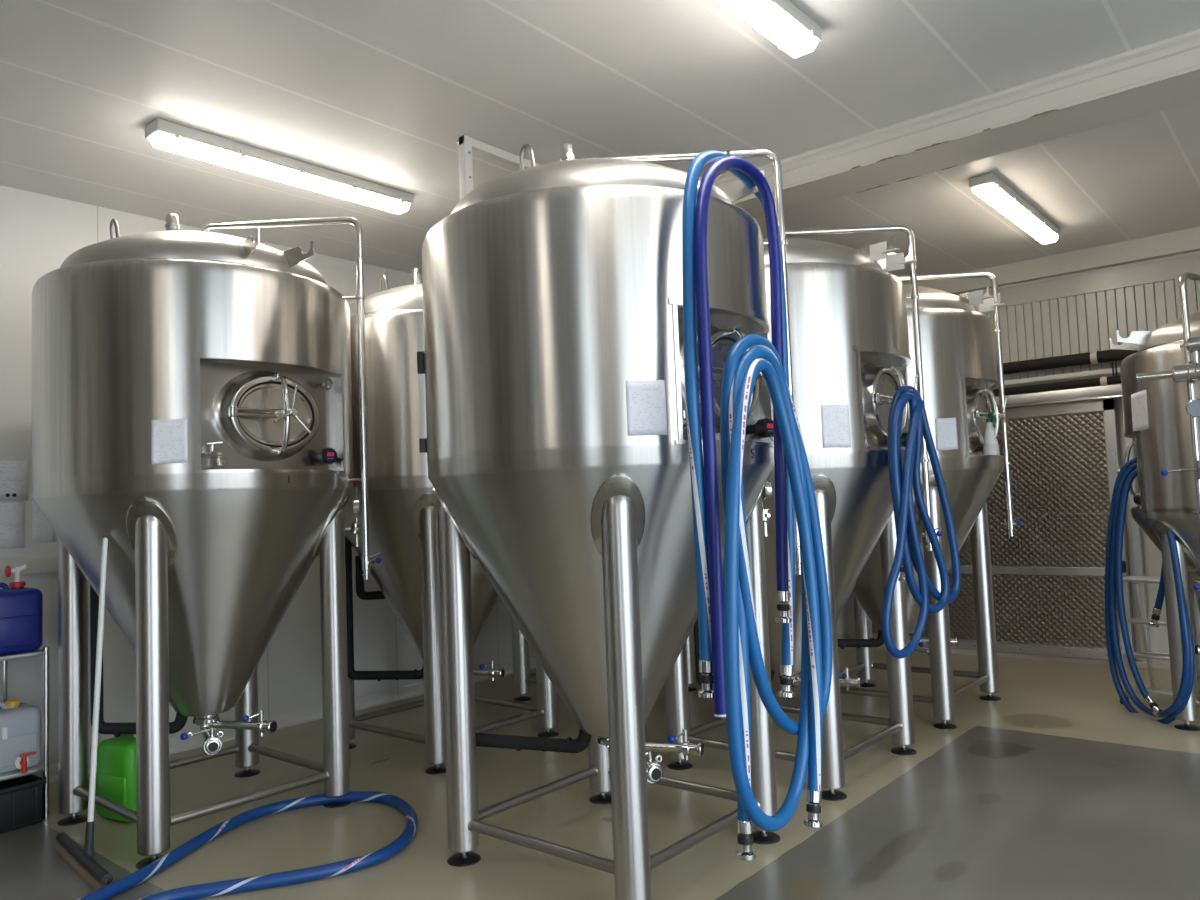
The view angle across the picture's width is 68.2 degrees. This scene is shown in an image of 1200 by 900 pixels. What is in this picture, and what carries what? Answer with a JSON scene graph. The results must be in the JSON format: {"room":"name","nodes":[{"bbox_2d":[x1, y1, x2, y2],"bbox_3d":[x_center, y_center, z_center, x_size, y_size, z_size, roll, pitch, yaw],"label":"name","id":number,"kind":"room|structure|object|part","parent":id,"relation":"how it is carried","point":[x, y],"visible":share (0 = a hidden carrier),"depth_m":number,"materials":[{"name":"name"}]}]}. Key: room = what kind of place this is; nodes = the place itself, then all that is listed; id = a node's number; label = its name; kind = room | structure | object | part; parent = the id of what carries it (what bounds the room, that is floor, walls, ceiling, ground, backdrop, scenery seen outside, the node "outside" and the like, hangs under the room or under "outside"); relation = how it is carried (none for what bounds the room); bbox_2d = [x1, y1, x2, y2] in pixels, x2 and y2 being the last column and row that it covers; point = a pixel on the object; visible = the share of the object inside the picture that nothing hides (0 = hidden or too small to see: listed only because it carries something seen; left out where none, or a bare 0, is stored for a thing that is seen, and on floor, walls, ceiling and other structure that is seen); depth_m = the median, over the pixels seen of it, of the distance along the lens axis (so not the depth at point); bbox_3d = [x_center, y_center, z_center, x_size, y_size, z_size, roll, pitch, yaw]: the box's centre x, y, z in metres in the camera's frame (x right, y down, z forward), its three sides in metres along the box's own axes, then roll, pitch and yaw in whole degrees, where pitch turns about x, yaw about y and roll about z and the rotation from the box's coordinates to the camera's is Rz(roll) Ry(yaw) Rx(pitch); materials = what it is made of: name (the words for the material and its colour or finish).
{"room":"processing plant","nodes":[
{"label":"processing plant","id":0,"kind":"room"},
{"bbox_2d":[0,185,535,764],"bbox_3d":[-4.207,0.185,4.739,0.200,3.640,16.200,-5,-5,40],"label":"wall","id":1,"kind":"structure","parent":0,"point":[38,232],"depth_m":5.74,"materials":[{"name":"white paint"}]},
{"bbox_2d":[0,502,24,548],"bbox_3d":[-3.609,0.452,5.260,0.002,0.275,0.340,-5,-5,40],"label":"notice sheet","id":2,"kind":"object","parent":1,"relation":"attached to","point":[12,515],"visible":1,"depth_m":5.34,"materials":[{"name":"paper"}]},
{"bbox_2d":[0,460,27,500],"bbox_3d":[-3.599,0.184,5.299,0.005,0.245,0.320,-5,-5,40],"label":"notice sheet","id":3,"kind":"object","parent":1,"relation":"attached to","point":[13,473],"visible":1,"depth_m":5.36,"materials":[{"name":"paper"}]},
{"bbox_2d":[0,555,57,576],"bbox_3d":[-6.098,0.613,2.265,0.044,0.110,9.400,-5,-5,40],"label":"wall shelf","id":4,"kind":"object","parent":1,"relation":"attached to","point":[46,564],"depth_m":5.37,"materials":[{"name":"white plastic"}]},
{"bbox_2d":[32,499,55,542],"bbox_3d":[-3.432,0.436,5.471,0.002,0.270,0.130,-5,-5,40],"label":"notice sheet","id":5,"kind":"object","parent":1,"relation":"attached to","point":[42,531],"visible":0.6,"depth_m":5.46,"materials":[{"name":"paper"}]},
{"bbox_2d":[33,657,535,782],"bbox_3d":[-4.045,1.945,4.551,0.045,0.095,15.800,-5,-5,40],"label":"baseboard","id":6,"kind":"structure","parent":1,"relation":"attached to","point":[176,745],"depth_m":6.73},
{"bbox_2d":[0,0,1199,283],"bbox_3d":[-0.864,-2.041,1.970,9.170,0.200,16.200,-5,-5,40],"label":"ceiling","id":7,"kind":"structure","parent":0,"point":[381,92],"depth_m":4.53,"materials":[{"name":"white paint"}]},
{"bbox_2d":[145,118,413,213],"bbox_3d":[-1.809,-1.644,5.276,0.174,0.112,1.680,-5,-5,40],"label":"lamp","id":8,"kind":"object","parent":7,"relation":"attached to","point":[163,134],"visible":1,"depth_m":5.09,"materials":[{"name":"grey plastic"}]},
{"bbox_2d":[717,0,821,57],"bbox_3d":[0.410,-1.847,3.389,0.174,0.112,1.680,-5,-5,40],"label":"lamp","id":9,"kind":"object","parent":7,"relation":"attached to","point":[782,22],"visible":1,"depth_m":3.75,"materials":[{"name":"grey plastic"}]},
{"bbox_2d":[422,29,1199,282],"bbox_3d":[1.870,-1.763,5.176,8.770,0.172,0.467,-5,-5,40],"label":"ceiling beam","id":10,"kind":"structure","parent":7,"relation":"attached to","point":[1165,74],"depth_m":4.79,"materials":[{"name":"white paint"}]},
{"bbox_3d":[1.734,-1.821,5.023,8.770,0.065,0.055,-5,-5,40],"label":"beam cornice","id":11,"kind":"part","parent":10,"relation":"part of","materials":[{"name":"white paint"}]},
{"bbox_2d":[969,172,1059,243],"bbox_3d":[3.111,-1.756,6.578,0.174,0.112,1.800,-5,-5,40],"label":"lamp","id":12,"kind":"object","parent":7,"relation":"attached to","point":[989,187],"visible":1,"depth_m":6.32,"materials":[{"name":"grey plastic"}]},
{"bbox_2d":[0,643,1199,899],"bbox_3d":[-0.715,1.789,1.734,9.170,0.200,16.200,-5,-5,40],"label":"floor","id":13,"kind":"structure","parent":0,"point":[1051,788],"depth_m":4.38,"materials":[{"name":"beige concrete"}]},
{"bbox_2d":[0,774,45,833],"bbox_3d":[-3.269,1.851,4.552,0.444,0.222,0.604,-5,-4,36],"label":"plastic crate","id":14,"kind":"object","parent":13,"relation":"on","point":[21,798],"visible":0.77,"depth_m":4.59,"materials":[{"name":"black plastic"}]},
{"bbox_2d":[0,646,49,819],"bbox_3d":[-3.547,1.519,4.554,0.712,0.905,1.062,-5,-5,40],"label":"rack","id":15,"kind":"object","parent":13,"relation":"on","point":[45,767],"visible":0.51,"depth_m":4.72,"materials":[{"name":"white"}]},
{"bbox_3d":[-3.473,1.554,5.166,0.032,0.905,0.032,-5,-5,40],"label":"post","id":16,"kind":"part","parent":15,"relation":"part of","materials":[{"name":"silver metal"}]},
{"bbox_2d":[0,699,40,773],"bbox_3d":[-3.160,1.511,4.660,0.333,0.355,0.360,-5,-5,40],"label":"jerrycan","id":17,"kind":"object","parent":15,"relation":"on","point":[20,723],"visible":1,"depth_m":4.66,"materials":[{"name":"grey plastic"}]},
{"bbox_2d":[19,752,35,773],"bbox_3d":[-2.988,1.631,4.625,0.044,0.098,0.075,-5,-5,40],"label":"tap","id":18,"kind":"object","parent":17,"relation":"on","point":[24,760],"depth_m":4.60,"materials":[{"name":"red plastic"}]},
{"bbox_2d":[0,564,42,654],"bbox_3d":[-3.211,0.852,4.728,0.278,0.462,0.360,-5,-5,40],"label":"jerrycan","id":19,"kind":"object","parent":15,"relation":"on","point":[21,607],"visible":1,"depth_m":4.70,"materials":[{"name":"blue plastic"}]},
{"bbox_2d":[5,564,27,581],"bbox_3d":[-3.159,0.668,4.800,0.063,0.092,0.094,-5,-5,40],"label":"tap","id":20,"kind":"object","parent":19,"relation":"on","point":[17,571],"depth_m":4.80,"materials":[{"name":"white plastic"}]},
{"bbox_2d":[0,762,44,780],"bbox_3d":[-3.538,1.707,4.542,0.702,0.022,1.050,-5,-5,40],"label":"shelf","id":21,"kind":"object","parent":15,"relation":"attached to","point":[40,767],"depth_m":4.64,"materials":[{"name":"silver metal"}]},
{"bbox_2d":[0,649,44,660],"bbox_3d":[-3.562,1.099,4.580,0.702,0.022,1.050,-5,-5,40],"label":"shelf","id":22,"kind":"object","parent":15,"relation":"attached to","point":[38,652],"depth_m":4.67,"materials":[{"name":"silver metal"}]},
{"bbox_3d":[-2.955,1.507,4.728,0.032,0.905,0.032,-5,-5,40],"label":"post","id":23,"kind":"part","parent":15,"relation":"part of","materials":[{"name":"silver metal"}]},
{"bbox_2d":[54,538,112,889],"bbox_3d":[-2.349,1.152,4.088,0.128,1.486,0.754,1,-5,-44],"label":"squeegee","id":24,"kind":"object","parent":13,"relation":"on","point":[81,860],"visible":0.99,"depth_m":4.04,"materials":[{"name":"white paint"}]},
{"bbox_3d":[-2.357,1.867,4.009,0.029,0.049,0.754,1,-5,-44],"label":"blade","id":25,"kind":"part","parent":24,"relation":"part of","materials":[{"name":"brown rubber"}]},
{"bbox_2d":[83,821,94,857],"bbox_3d":[-2.309,1.760,4.005,0.044,0.160,0.044,-5,-5,40],"label":"socket","id":26,"kind":"object","parent":24,"relation":"attached to","point":[88,851],"depth_m":3.99,"materials":[{"name":"black plastic"}]},
{"bbox_3d":[-2.309,1.065,4.074,0.091,1.318,0.025,1,-5,-43],"label":"handle","id":27,"kind":"part","parent":24,"relation":"part of","materials":[{"name":"white paint"}]},
{"bbox_2d":[96,734,136,822],"bbox_3d":[-2.494,1.720,4.738,0.280,0.445,0.268,-4,-4,28],"label":"jerrycan","id":28,"kind":"object","parent":13,"relation":"on","point":[116,756],"visible":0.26,"depth_m":4.61,"materials":[{"name":"green plastic"}]},
{"bbox_2d":[32,214,381,868],"bbox_3d":[-2.122,0.328,4.790,1.655,3.200,1.576,-5,-5,40],"label":"tank","id":29,"kind":"object","parent":13,"relation":"on","point":[244,341],"visible":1,"depth_m":4.30,"materials":[{"name":"metal"}]},
{"bbox_3d":[-2.799,1.124,4.710,0.136,1.543,0.136,-5,-5,40],"label":"leg","id":30,"kind":"part","parent":29,"relation":"part of","materials":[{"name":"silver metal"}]},
{"bbox_3d":[-2.067,1.057,4.092,0.136,1.543,0.136,-5,-5,40],"label":"leg","id":31,"kind":"part","parent":29,"relation":"part of","materials":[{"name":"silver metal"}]},
{"bbox_2d":[151,419,187,463],"bbox_3d":[-1.976,-0.040,4.069,0.153,0.209,0.007,-1,-4,-14],"label":"paper sheet","id":32,"kind":"object","parent":29,"relation":"attached to","point":[168,436],"visible":1,"depth_m":4.07,"materials":[{"name":"white paper"}]},
{"bbox_3d":[-2.062,1.420,4.393,0.035,0.036,0.034,-5,-5,40],"label":"valve knob","id":33,"kind":"part","parent":29,"relation":"part of","materials":[{"name":"blue plastic"}]},
{"bbox_3d":[-2.007,1.420,4.435,0.123,0.040,0.015,0,-4,-32],"label":"valve lever","id":34,"kind":"part","parent":29,"relation":"part of","materials":[{"name":"silver metal"}]},
{"bbox_3d":[-1.848,1.399,4.618,0.035,0.036,0.034,-5,-5,40],"label":"valve knob","id":35,"kind":"part","parent":29,"relation":"part of","materials":[{"name":"blue plastic"}]},
{"bbox_3d":[-2.178,1.145,5.443,0.136,1.543,0.136,-5,-5,40],"label":"leg","id":36,"kind":"part","parent":29,"relation":"part of","materials":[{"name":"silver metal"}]},
{"bbox_3d":[-1.674,-0.182,4.303,0.037,0.052,0.254,-5,-5,42],"label":"hinge arm","id":37,"kind":"part","parent":29,"relation":"part of","materials":[{"name":"silver metal"}]},
{"bbox_3d":[-1.607,-0.162,4.431,0.172,0.543,0.812,-5,-4,36],"label":"recess plate","id":38,"kind":"part","parent":29,"relation":"part of","materials":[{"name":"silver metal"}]},
{"bbox_3d":[-1.627,-0.176,4.436,0.024,0.316,0.426,-5,-4,36],"label":"manway door","id":39,"kind":"part","parent":29,"relation":"part of","materials":[{"name":"silver metal"}]},
{"bbox_3d":[-1.533,-0.161,4.294,0.017,0.068,0.128,-4,-4,20],"label":"handle arm","id":40,"kind":"part","parent":29,"relation":"part of","materials":[{"name":"silver metal"}]},
{"bbox_3d":[-1.500,-0.252,4.349,0.047,0.134,0.018,-4,-4,31],"label":"handle arm","id":41,"kind":"part","parent":29,"relation":"part of","materials":[{"name":"silver metal"}]},
{"bbox_3d":[-1.474,-0.135,4.371,0.097,0.111,0.017,0,-4,-33],"label":"handle arm","id":42,"kind":"part","parent":29,"relation":"part of","materials":[{"name":"silver metal"}]},
{"bbox_3d":[-1.446,1.078,4.825,0.136,1.543,0.136,-5,-5,40],"label":"leg","id":43,"kind":"part","parent":29,"relation":"part of","materials":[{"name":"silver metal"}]},
{"bbox_3d":[-1.196,0.595,4.784,0.033,0.034,0.032,-5,-5,40],"label":"valve knob","id":44,"kind":"part","parent":29,"relation":"part of","materials":[{"name":"blue plastic"}]},
{"bbox_2d":[77,791,417,899],"bbox_3d":[-1.435,1.831,4.068,1.046,0.054,1.520,-3,-4,15],"label":"hose","id":45,"kind":"object","parent":13,"relation":"on","point":[233,886],"visible":0.99,"depth_m":3.87,"materials":[{"name":"rubber"}]},
{"bbox_2d":[344,269,558,773],"bbox_3d":[-1.059,0.364,6.051,1.655,3.200,1.576,-5,-5,40],"label":"tank","id":46,"kind":"object","parent":13,"relation":"on","point":[404,507],"visible":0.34,"depth_m":5.39,"materials":[{"name":"metal"}]},
{"bbox_3d":[-1.735,1.160,5.972,0.136,1.543,0.136,-5,-5,40],"label":"leg","id":47,"kind":"part","parent":46,"relation":"part of","materials":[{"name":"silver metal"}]},
{"bbox_3d":[-1.004,1.093,5.354,0.136,1.543,0.136,-5,-5,40],"label":"leg","id":48,"kind":"part","parent":46,"relation":"part of","materials":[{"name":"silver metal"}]},
{"bbox_3d":[-0.383,1.114,6.086,0.136,1.543,0.136,-5,-5,40],"label":"leg","id":49,"kind":"part","parent":46,"relation":"part of","materials":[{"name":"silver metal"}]},
{"bbox_2d":[511,616,696,700],"bbox_3d":[0.016,0.400,7.317,1.655,3.200,1.576,-5,-5,40],"label":"tank","id":50,"kind":"object","parent":13,"relation":"on","point":[522,678],"visible":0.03,"depth_m":7.16,"materials":[{"name":"metal"}]},
{"bbox_3d":[-0.660,1.196,7.237,0.136,1.543,0.136,-5,-5,40],"label":"leg","id":51,"kind":"part","parent":50,"relation":"part of","materials":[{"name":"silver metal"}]},
{"bbox_3d":[0.692,1.150,7.352,0.136,1.543,0.136,-5,-5,40],"label":"leg","id":52,"kind":"part","parent":50,"relation":"part of","materials":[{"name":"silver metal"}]},
{"bbox_2d":[417,143,800,899],"bbox_3d":[0.041,0.199,4.065,1.655,3.200,1.576,-5,-5,40],"label":"tank","id":53,"kind":"object","parent":13,"relation":"on","point":[548,288],"visible":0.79,"depth_m":3.50,"materials":[{"name":"metal"}]},
{"bbox_3d":[-0.636,0.995,3.986,0.136,1.543,0.136,-5,-5,40],"label":"leg","id":54,"kind":"part","parent":53,"relation":"part of","materials":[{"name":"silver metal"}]},
{"bbox_2d":[457,135,540,199],"bbox_3d":[-0.525,-1.400,5.228,0.083,0.695,0.755,-5,-5,40],"label":"bracket","id":55,"kind":"object","parent":53,"relation":"attached to","point":[466,145],"visible":0.43,"depth_m":4.96,"materials":[{"name":"silver metal"}]},
{"bbox_3d":[-0.015,1.016,4.718,0.136,1.543,0.136,-5,-5,40],"label":"leg","id":56,"kind":"part","parent":53,"relation":"part of","materials":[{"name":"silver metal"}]},
{"bbox_3d":[0.096,0.928,3.367,0.136,1.543,0.136,-5,-5,40],"label":"leg","id":57,"kind":"part","parent":53,"relation":"part of","materials":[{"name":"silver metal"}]},
{"bbox_2d":[626,380,666,435],"bbox_3d":[0.176,-0.159,3.342,0.152,0.209,0.004,-1,-4,-13],"label":"paper sheet","id":58,"kind":"object","parent":53,"relation":"attached to","point":[646,402],"visible":1,"depth_m":3.34,"materials":[{"name":"white paper"}]},
{"bbox_3d":[0.315,1.270,3.893,0.035,0.036,0.034,-5,-5,40],"label":"valve knob","id":59,"kind":"part","parent":53,"relation":"part of","materials":[{"name":"blue plastic"}]},
{"bbox_3d":[0.489,-0.311,3.578,0.037,0.052,0.254,-5,-5,42],"label":"hinge arm","id":60,"kind":"part","parent":53,"relation":"part of","materials":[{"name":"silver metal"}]},
{"bbox_3d":[0.556,-0.291,3.706,0.172,0.543,0.812,-5,-4,36],"label":"recess plate","id":61,"kind":"part","parent":53,"relation":"part of","materials":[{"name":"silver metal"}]},
{"bbox_3d":[0.536,-0.305,3.711,0.024,0.316,0.426,-5,-4,36],"label":"manway door","id":62,"kind":"part","parent":53,"relation":"part of","materials":[{"name":"silver metal"}]},
{"bbox_2d":[682,150,794,697],"bbox_3d":[0.561,-0.096,3.542,0.098,2.246,0.830,-5,-4,36],"label":"hose","id":63,"kind":"object","parent":53,"relation":"hanging from","point":[700,160],"visible":0.72,"depth_m":3.25,"materials":[{"name":"rubber"}]},
{"bbox_2d":[694,157,791,716],"bbox_3d":[0.573,-0.123,3.494,0.077,2.157,0.737,-5,-4,35],"label":"hose","id":64,"kind":"object","parent":53,"relation":"hanging from","point":[702,205],"visible":0.91,"depth_m":3.25,"materials":[{"name":"blue rubber"}]},
{"bbox_3d":[0.717,0.949,4.100,0.136,1.543,0.136,-5,-5,40],"label":"leg","id":65,"kind":"part","parent":53,"relation":"part of","materials":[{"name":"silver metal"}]},
{"bbox_2d":[720,334,831,860],"bbox_3d":[0.693,0.487,3.408,0.204,1.912,0.949,-5,-5,40],"label":"hose","id":66,"kind":"object","parent":53,"relation":"attached to","point":[742,647],"visible":1,"depth_m":3.33,"materials":[{"name":"rubber"}]},
{"bbox_2d":[665,225,941,800],"bbox_3d":[1.113,0.235,5.331,1.655,3.200,1.576,-5,-5,40],"label":"tank","id":67,"kind":"object","parent":13,"relation":"on","point":[849,336],"visible":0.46,"depth_m":4.79,"materials":[{"name":"metal"}]},
{"bbox_3d":[0.437,1.031,5.252,0.136,1.543,0.136,-5,-5,40],"label":"leg","id":68,"kind":"part","parent":67,"relation":"part of","materials":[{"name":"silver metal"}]},
{"bbox_3d":[1.169,0.964,4.634,0.136,1.543,0.136,-5,-5,40],"label":"leg","id":69,"kind":"part","parent":67,"relation":"part of","materials":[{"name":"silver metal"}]},
{"bbox_2d":[821,405,850,447],"bbox_3d":[1.226,-0.124,4.604,0.154,0.227,0.004,-2,-4,-11],"label":"paper sheet","id":70,"kind":"object","parent":67,"relation":"attached to","point":[835,418],"visible":1,"depth_m":4.60,"materials":[{"name":"white paper"}]},
{"bbox_3d":[1.561,-0.275,4.844,0.037,0.052,0.254,-5,-5,42],"label":"hinge arm","id":71,"kind":"part","parent":67,"relation":"part of","materials":[{"name":"silver metal"}]},
{"bbox_3d":[1.629,-0.255,4.972,0.172,0.543,0.812,-5,-4,36],"label":"recess plate","id":72,"kind":"part","parent":67,"relation":"part of","materials":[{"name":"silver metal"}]},
{"bbox_3d":[1.609,-0.269,4.978,0.024,0.316,0.426,-5,-4,36],"label":"manway door","id":73,"kind":"part","parent":67,"relation":"part of","materials":[{"name":"silver metal"}]},
{"bbox_3d":[1.789,0.985,5.366,0.136,1.543,0.136,-5,-5,40],"label":"leg","id":74,"kind":"part","parent":67,"relation":"part of","materials":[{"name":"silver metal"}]},
{"bbox_2d":[881,385,960,658],"bbox_3d":[1.656,0.348,4.696,0.748,1.416,0.171,0,-4,-37],"label":"hose","id":75,"kind":"object","parent":67,"relation":"attached to","point":[908,548],"visible":1,"depth_m":4.63,"materials":[{"name":"blue rubber"}]},
{"bbox_2d":[800,272,1020,728],"bbox_3d":[2.189,0.271,6.597,1.655,3.200,1.576,-5,-5,40],"label":"tank","id":76,"kind":"object","parent":13,"relation":"on","point":[959,351],"visible":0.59,"depth_m":6.09,"materials":[{"name":"metal"}]},
{"bbox_3d":[2.133,1.088,7.251,0.136,1.543,0.136,-5,-5,40],"label":"leg","id":77,"kind":"part","parent":76,"relation":"part of","materials":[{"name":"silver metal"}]},
{"bbox_3d":[2.244,1.000,5.900,0.136,1.543,0.136,-5,-5,40],"label":"leg","id":78,"kind":"part","parent":76,"relation":"part of","materials":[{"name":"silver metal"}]},
{"bbox_2d":[935,418,957,449],"bbox_3d":[2.296,-0.106,5.870,0.152,0.215,0.004,-2,-4,-11],"label":"paper sheet","id":79,"kind":"object","parent":76,"relation":"attached to","point":[946,428],"visible":1,"depth_m":5.87,"materials":[{"name":"white paper"}]},
{"bbox_3d":[2.704,-0.219,6.239,0.172,0.543,0.812,-5,-4,36],"label":"recess plate","id":80,"kind":"part","parent":76,"relation":"part of","materials":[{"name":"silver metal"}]},
{"bbox_3d":[2.637,-0.239,6.111,0.037,0.052,0.254,-5,-5,42],"label":"hinge arm","id":81,"kind":"part","parent":76,"relation":"part of","materials":[{"name":"silver metal"}]},
{"bbox_3d":[2.684,-0.233,6.244,0.024,0.316,0.426,-5,-4,36],"label":"manway door","id":82,"kind":"part","parent":76,"relation":"part of","materials":[{"name":"silver metal"}]},
{"bbox_3d":[2.865,1.021,6.633,0.136,1.543,0.136,-5,-5,40],"label":"leg","id":83,"kind":"part","parent":76,"relation":"part of","materials":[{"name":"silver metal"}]},
{"bbox_2d":[982,412,999,454],"bbox_3d":[2.735,-0.110,6.212,0.104,0.318,0.125,-4,-4,23],"label":"spray bottle","id":84,"kind":"object","parent":76,"relation":"in","point":[991,447],"visible":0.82,"depth_m":6.17,"materials":[{"name":"white plastic"}]},
{"bbox_3d":[2.812,-0.309,6.157,0.047,0.134,0.018,-4,-4,31],"label":"handle arm","id":85,"kind":"part","parent":76,"relation":"part of","materials":[{"name":"silver metal"}]},
{"bbox_2d":[1109,272,1199,730],"bbox_3d":[4.150,0.327,5.690,1.492,2.824,1.575,-5,-5,40],"label":"tank","id":86,"kind":"object","parent":13,"relation":"on","point":[1166,363],"visible":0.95,"depth_m":5.58,"materials":[{"name":"metal"}]},
{"bbox_3d":[3.618,0.085,6.199,0.047,0.134,0.018,-4,-4,31],"label":"handle arm","id":87,"kind":"part","parent":86,"relation":"part of","materials":[{"name":"silver metal"}]},
{"bbox_2d":[1131,390,1147,431],"bbox_3d":[3.518,-0.253,5.780,0.006,0.262,0.175,-2,-4,1],"label":"paper sheet","id":88,"kind":"object","parent":86,"relation":"attached to","point":[1139,399],"visible":1,"depth_m":5.77,"materials":[{"name":"white paper"}]},
{"bbox_2d":[1105,458,1194,723],"bbox_3d":[3.634,0.932,5.819,0.221,1.782,0.731,-2,-4,-8],"label":"hose","id":89,"kind":"object","parent":86,"relation":"attached to","point":[1127,473],"visible":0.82,"depth_m":5.97,"materials":[{"name":"blue rubber"}]},
{"bbox_3d":[3.418,0.137,5.367,0.039,0.040,0.038,-5,-5,40],"label":"valve knob","id":90,"kind":"part","parent":86,"relation":"part of","materials":[{"name":"blue plastic"}]},
{"bbox_3d":[3.684,1.109,5.631,0.136,1.182,0.136,-5,-5,40],"label":"leg","id":91,"kind":"part","parent":86,"relation":"part of","materials":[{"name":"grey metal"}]},
{"bbox_3d":[4.223,1.127,6.267,0.136,1.182,0.136,-5,-5,40],"label":"leg","id":92,"kind":"part","parent":86,"relation":"part of","materials":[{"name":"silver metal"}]},
{"bbox_3d":[3.537,0.812,5.251,0.033,0.034,0.032,-5,-5,40],"label":"valve knob","id":93,"kind":"part","parent":86,"relation":"part of","materials":[{"name":"blue plastic"}]},
{"bbox_2d":[1119,576,1198,703],"bbox_3d":[4.006,1.354,6.340,0.559,0.877,0.416,1,-5,-44],"label":"step ladder","id":94,"kind":"object","parent":13,"relation":"on","point":[1147,655],"visible":0.3,"depth_m":6.32,"materials":[{"name":"silver metal"}]},
{"bbox_3d":[3.754,1.373,6.360,0.202,0.859,0.024,1,-5,-44],"label":"rail","id":95,"kind":"part","parent":94,"relation":"part of","materials":[{"name":"silver metal"}]},
{"bbox_3d":[4.014,1.387,6.532,0.280,0.830,0.020,1,-5,-44],"label":"leg","id":96,"kind":"part","parent":94,"relation":"part of","materials":[{"name":"silver metal"}]},
{"bbox_2d":[836,251,1199,661],"bbox_3d":[4.381,0.048,7.955,8.770,3.640,0.200,-5,-5,40],"label":"wall","id":97,"kind":"structure","parent":0,"point":[1152,556],"depth_m":7.61,"materials":[{"name":"white paint"}]},
{"bbox_2d":[693,626,849,638],"bbox_3d":[1.837,2.044,9.893,2.120,0.095,0.045,-5,-5,40],"label":"baseboard","id":98,"kind":"structure","parent":97,"relation":"attached to","point":[839,636],"depth_m":9.31,"materials":[{"name":"grey paint"}]},
{"bbox_2d":[876,644,1170,669],"bbox_3d":[3.323,1.930,8.581,3.850,0.045,0.110,-5,-5,40],"label":"trim","id":99,"kind":"structure","parent":97,"relation":"attached to","point":[1155,665],"depth_m":7.86,"materials":[{"name":"grey paint"}]},
{"bbox_2d":[904,227,1199,293],"bbox_3d":[4.223,-1.680,7.954,8.770,0.180,0.080,-5,-5,40],"label":"trim","id":100,"kind":"structure","parent":97,"relation":"attached to","point":[1187,240],"depth_m":7.87,"materials":[{"name":"beige paint"}]},
{"bbox_2d":[996,384,1121,408],"bbox_3d":[3.091,-0.374,8.749,4.000,0.119,0.174,-5,-5,40],"label":"door track","id":101,"kind":"object","parent":97,"relation":"attached to","point":[1110,391],"visible":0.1,"depth_m":7.82,"materials":[{"name":"silver metal"}]},
{"bbox_2d":[848,399,1134,660],"bbox_3d":[3.503,0.761,8.383,2.540,2.240,0.150,-5,-5,40],"label":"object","id":102,"kind":"structure","parent":101,"relation":"hanging from","point":[1048,577],"depth_m":7.94,"materials":[{"name":"silver metal"}]},
{"bbox_3d":[4.419,0.994,7.548,0.100,0.100,0.070,-5,-5,40],"label":"handle","id":103,"kind":"part","parent":102,"relation":"part of","materials":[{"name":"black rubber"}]},
{"bbox_2d":[993,376,1120,395],"bbox_3d":[4.217,-0.580,7.828,8.570,0.084,0.132,-5,-5,40],"label":"insulated pipe","id":104,"kind":"object","parent":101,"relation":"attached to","point":[1105,380],"visible":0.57,"depth_m":7.86,"materials":[{"name":"black plastic"}]},
{"bbox_2d":[995,361,1119,386],"bbox_3d":[4.217,-0.724,7.843,8.570,0.280,0.056,-5,-5,40],"label":"cable conduit","id":105,"kind":"object","parent":104,"relation":"on","point":[1112,370],"visible":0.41,"depth_m":7.89,"materials":[{"name":"white paint"}]},
{"bbox_3d":[3.046,-0.331,8.690,4.000,0.028,0.028,-5,-5,40],"label":"rod","id":106,"kind":"part","parent":101,"relation":"part of","materials":[{"name":"silver metal"}]},
{"bbox_2d":[997,349,1137,374],"bbox_3d":[4.203,-0.794,7.834,8.570,0.120,0.150,-5,-5,40],"label":"insulated pipe","id":107,"kind":"object","parent":97,"relation":"attached to","point":[1092,357],"visible":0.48,"depth_m":7.83,"materials":[{"name":"black plastic"}]},
{"bbox_2d":[976,253,1199,380],"bbox_3d":[4.264,-1.122,7.920,8.799,0.880,0.055,-5,-5,40],"label":"wall panel","id":108,"kind":"object","parent":97,"relation":"attached to","point":[1059,316],"depth_m":7.86,"materials":[{"name":"grey metal"}]},
{"bbox_2d":[1121,398,1150,662],"bbox_3d":[4.580,0.664,7.572,0.060,2.350,0.100,-5,-5,40],"label":"trim","id":109,"kind":"structure","parent":97,"relation":"attached to","point":[1136,533],"depth_m":7.53,"materials":[{"name":"silver metal"}]}
]}

